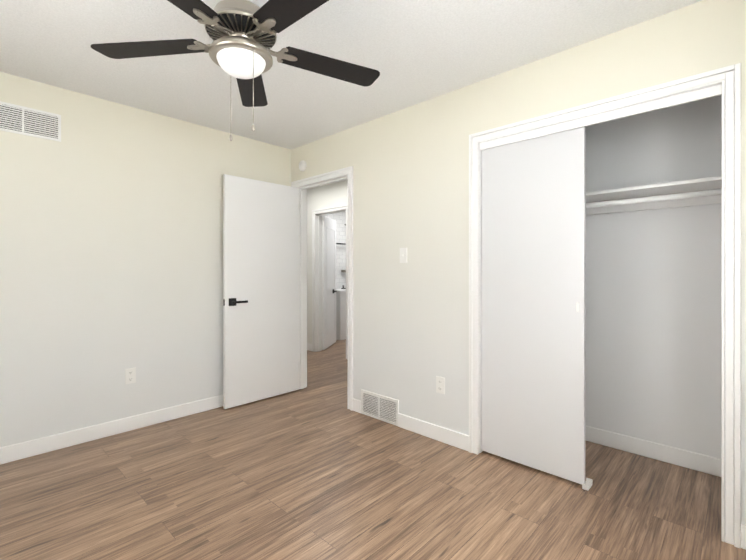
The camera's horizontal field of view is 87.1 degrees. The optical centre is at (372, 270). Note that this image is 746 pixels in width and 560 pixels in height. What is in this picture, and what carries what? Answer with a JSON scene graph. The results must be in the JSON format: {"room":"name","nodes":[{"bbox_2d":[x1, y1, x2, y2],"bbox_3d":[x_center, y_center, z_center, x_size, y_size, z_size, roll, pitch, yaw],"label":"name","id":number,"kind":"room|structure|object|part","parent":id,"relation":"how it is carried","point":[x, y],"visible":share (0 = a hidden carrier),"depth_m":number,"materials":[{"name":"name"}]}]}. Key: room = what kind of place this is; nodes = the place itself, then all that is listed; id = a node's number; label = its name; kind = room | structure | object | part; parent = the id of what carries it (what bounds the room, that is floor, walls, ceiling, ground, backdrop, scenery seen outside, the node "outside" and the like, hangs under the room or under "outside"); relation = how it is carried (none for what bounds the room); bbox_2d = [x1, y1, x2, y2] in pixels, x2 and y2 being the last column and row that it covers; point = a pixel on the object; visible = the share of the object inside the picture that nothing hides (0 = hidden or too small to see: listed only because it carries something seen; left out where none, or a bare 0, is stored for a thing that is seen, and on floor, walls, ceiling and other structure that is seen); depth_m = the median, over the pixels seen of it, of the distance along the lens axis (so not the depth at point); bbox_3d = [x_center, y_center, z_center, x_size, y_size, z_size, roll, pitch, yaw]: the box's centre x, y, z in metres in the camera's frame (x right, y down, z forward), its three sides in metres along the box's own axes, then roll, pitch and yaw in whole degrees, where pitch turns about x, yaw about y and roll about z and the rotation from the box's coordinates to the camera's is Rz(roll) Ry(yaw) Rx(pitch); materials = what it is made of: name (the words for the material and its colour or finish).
{"room":"empty bedroom","nodes":[
{"label":"empty bedroom","id":0,"kind":"room"},
{"bbox_2d":[0,72,290,446],"bbox_3d":[-1.926,-0.020,2.940,0.120,2.440,3.290,0,0,43],"label":"wall","id":1,"kind":"structure","parent":0,"point":[111,241],"depth_m":2.85,"materials":[{"name":"beige paint"}]},
{"bbox_2d":[0,101,60,141],"bbox_3d":[-2.241,-0.965,2.511,0.010,0.180,0.385,0,0,43],"label":"air vent","id":2,"kind":"object","parent":1,"relation":"in","point":[22,120],"visible":1,"depth_m":2.54,"materials":[{"name":"white metal"}]},
{"bbox_2d":[0,395,222,464],"bbox_3d":[-1.862,1.148,2.901,0.028,0.105,3.020,0,0,43],"label":"baseboard","id":3,"kind":"structure","parent":1,"relation":"attached to","point":[22,450],"depth_m":2.81,"materials":[{"name":"white wood"}]},
{"bbox_2d":[125,367,135,383],"bbox_3d":[-1.826,0.790,2.954,0.008,0.115,0.070,0,0,43],"label":"electrical outlet","id":4,"kind":"object","parent":1,"relation":"attached to","point":[130,375],"visible":1,"depth_m":2.95,"materials":[{"name":"white plastic"}]},
{"bbox_2d":[307,180,346,343],"bbox_3d":[-0.259,-0.022,5.334,3.820,2.440,0.120,0,0,43],"label":"wall","id":5,"kind":"structure","parent":0,"point":[328,195],"depth_m":5.84,"materials":[{"name":"paint"}]},
{"bbox_2d":[307,343,311,350],"bbox_3d":[-1.261,1.144,6.188,0.993,0.105,0.014,0,0,43],"label":"baseboard","id":6,"kind":"structure","parent":5,"relation":"attached to","point":[309,346],"depth_m":5.89,"materials":[{"name":"white wood"}]},
{"bbox_2d":[322,216,336,349],"bbox_3d":[-0.689,0.176,6.218,0.388,2.018,0.573,0,0,43],"label":"door","id":7,"kind":"structure","parent":5,"relation":"in","point":[329,291],"depth_m":6.10,"materials":[{"name":"white wood"}]},
{"bbox_2d":[312,204,346,358],"bbox_3d":[-0.571,0.146,5.615,0.794,2.102,0.139,0,0,43],"label":"door frame","id":8,"kind":"structure","parent":5,"relation":"attached to","point":[318,282],"depth_m":5.83,"materials":[{"name":"white wood"}]},
{"bbox_2d":[322,212,345,288],"bbox_3d":[-0.860,-0.024,7.261,0.100,2.440,1.860,0,0,43],"label":"wall","id":9,"kind":"structure","parent":0,"point":[339,218],"depth_m":7.43,"materials":[{"name":"tile"}]},
{"bbox_2d":[0,0,701,149],"bbox_3d":[-0.223,-1.291,3.586,6.270,0.100,6.570,0,0,43],"label":"ceiling","id":10,"kind":"structure","parent":0,"point":[413,52],"depth_m":2.20,"materials":[{"name":"white paint"}]},
{"bbox_2d":[91,0,379,140],"bbox_3d":[-0.513,-0.893,1.605,1.200,0.691,1.252,0,0,43],"label":"ceiling fan","id":11,"kind":"object","parent":10,"relation":"hanging from","point":[242,34],"visible":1,"depth_m":1.60,"materials":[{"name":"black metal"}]},
{"bbox_3d":[-0.548,-1.058,1.634,0.284,0.362,0.284,0,0,43],"label":"motor","id":12,"kind":"part","parent":11,"relation":"part of","materials":[{"name":"silver metal"}]},
{"bbox_3d":[-0.548,-0.851,1.635,0.196,0.072,0.196,0,0,43],"label":"lamp shade","id":13,"kind":"part","parent":11,"relation":"part of","materials":[{"name":"white glass"}]},
{"bbox_3d":[-0.548,-0.714,1.635,0.262,0.333,0.046,0,0,43],"label":"pull chain","id":14,"kind":"part","parent":11,"relation":"part of","materials":[{"name":"silver metal"}]},
{"bbox_2d":[0,339,745,559],"bbox_3d":[-0.223,1.249,3.589,6.270,0.100,6.570,0,0,43],"label":"floor","id":15,"kind":"structure","parent":0,"point":[315,469],"depth_m":2.08,"materials":[{"name":"laminate"}]},
{"bbox_2d":[336,285,345,339],"bbox_3d":[-0.461,0.670,7.229,0.515,1.052,0.840,0,0,43],"label":"bathroom vanity","id":16,"kind":"object","parent":15,"relation":"on","point":[341,314],"visible":0.19,"depth_m":6.82,"materials":[{"name":"white wood"}]},
{"bbox_2d":[582,478,592,490],"bbox_3d":[1.193,1.186,2.182,0.030,0.030,0.086,0,0,43],"label":"guide","id":17,"kind":"object","parent":15,"relation":"on","point":[588,484],"visible":0.94,"depth_m":2.17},
{"bbox_2d":[291,0,745,524],"bbox_3d":[0.613,-0.020,2.724,3.870,2.440,0.120,0,0,43],"label":"wall","id":18,"kind":"structure","parent":0,"point":[410,164],"depth_m":2.76,"materials":[{"name":"beige paint"}]},
{"bbox_2d":[223,174,298,408],"bbox_3d":[-1.020,0.177,3.656,0.147,2.020,0.768,0,0,43],"label":"door","id":19,"kind":"structure","parent":18,"relation":"in","point":[260,290],"depth_m":3.61,"materials":[{"name":"white wood"}]},
{"bbox_3d":[-1.219,0.270,3.444,0.147,0.066,0.186,0,0,43],"label":"handle","id":20,"kind":"part","parent":19,"relation":"part of","materials":[{"name":"black metal"}]},
{"bbox_3d":[-0.751,0.164,3.924,0.029,1.664,0.010,0,0,43],"label":"door hinges","id":21,"kind":"part","parent":19,"relation":"part of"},
{"bbox_2d":[299,160,306,170],"bbox_3d":[-0.698,-1.036,3.855,0.104,0.104,0.032,0,0,43],"label":"smoke detector","id":22,"kind":"object","parent":18,"relation":"attached to","point":[302,165],"visible":0.96,"depth_m":3.84,"materials":[{"name":"white plastic"}]},
{"bbox_2d":[291,166,352,410],"bbox_3d":[-0.451,0.148,3.728,0.889,2.102,0.158,0,0,43],"label":"door frame","id":23,"kind":"structure","parent":18,"relation":"attached to","point":[348,171],"depth_m":3.83,"materials":[{"name":"white wood"}]},
{"bbox_2d":[361,389,398,425],"bbox_3d":[0.049,1.098,3.166,0.405,0.200,0.020,0,0,43],"label":"wall vent","id":24,"kind":"object","parent":18,"relation":"in","point":[380,407],"visible":1,"depth_m":3.16,"materials":[{"name":"white metal"}]},
{"bbox_2d":[400,248,406,262],"bbox_3d":[0.227,-0.120,2.991,0.070,0.115,0.019,0,0,43],"label":"light switch","id":25,"kind":"object","parent":18,"relation":"attached to","point":[403,255],"visible":1,"depth_m":2.99,"materials":[{"name":"white plastic"}]},
{"bbox_2d":[398,413,468,451],"bbox_3d":[0.418,1.148,2.816,0.613,0.105,0.014,0,0,43],"label":"baseboard","id":26,"kind":"structure","parent":18,"relation":"attached to","point":[453,438],"depth_m":2.79,"materials":[{"name":"white wood"}]},
{"bbox_2d":[436,376,444,393],"bbox_3d":[0.475,0.805,2.767,0.070,0.115,0.008,0,0,43],"label":"electrical outlet","id":27,"kind":"object","parent":18,"relation":"attached to","point":[440,384],"visible":1,"depth_m":2.76,"materials":[{"name":"white plastic"}]},
{"bbox_2d":[481,126,585,483],"bbox_3d":[0.948,0.189,2.383,0.618,1.987,0.030,0,0,43],"label":"closet door","id":28,"kind":"structure","parent":18,"relation":"in","point":[533,288],"depth_m":2.34,"materials":[{"name":"white wood"}]},
{"bbox_2d":[478,83,721,453],"bbox_3d":[1.165,0.172,2.202,1.226,2.058,0.120,0,0,43],"label":"door frame","id":29,"kind":"structure","parent":18,"relation":"attached to","point":[678,99],"depth_m":2.21,"materials":[{"name":"white wood"}]},
{"bbox_2d":[469,63,740,547],"bbox_3d":[1.118,0.150,2.152,1.314,2.102,0.019,0,0,43],"label":"trim","id":30,"kind":"structure","parent":18,"relation":"attached to","point":[728,78],"depth_m":1.74,"materials":[{"name":"white wood"}]},
{"bbox_2d":[741,524,745,549],"bbox_3d":[1.731,1.149,1.577,0.368,0.105,0.014,0,0,43],"label":"baseboard","id":31,"kind":"structure","parent":18,"relation":"attached to","point":[743,527],"depth_m":1.69,"materials":[{"name":"white wood"}]},
{"bbox_2d":[585,95,721,458],"bbox_3d":[1.457,-0.019,2.504,1.600,2.440,0.720,0,0,43],"label":"wall","id":32,"kind":"structure","parent":0,"point":[653,325],"depth_m":2.50,"materials":[{"name":"white paint"}]},
{"bbox_2d":[585,425,720,476],"bbox_3d":[1.617,1.148,2.675,1.400,0.105,0.014,0,0,43],"label":"baseboard","id":33,"kind":"structure","parent":32,"relation":"attached to","point":[637,446],"depth_m":2.49,"materials":[{"name":"white wood"}]},
{"bbox_2d":[586,176,721,214],"bbox_3d":[1.514,-0.445,2.564,1.400,0.107,0.315,0,0,43],"label":"closet shelf","id":34,"kind":"object","parent":32,"relation":"attached to","point":[697,192],"visible":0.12,"depth_m":2.36,"materials":[{"name":"white wood"}]}
]}

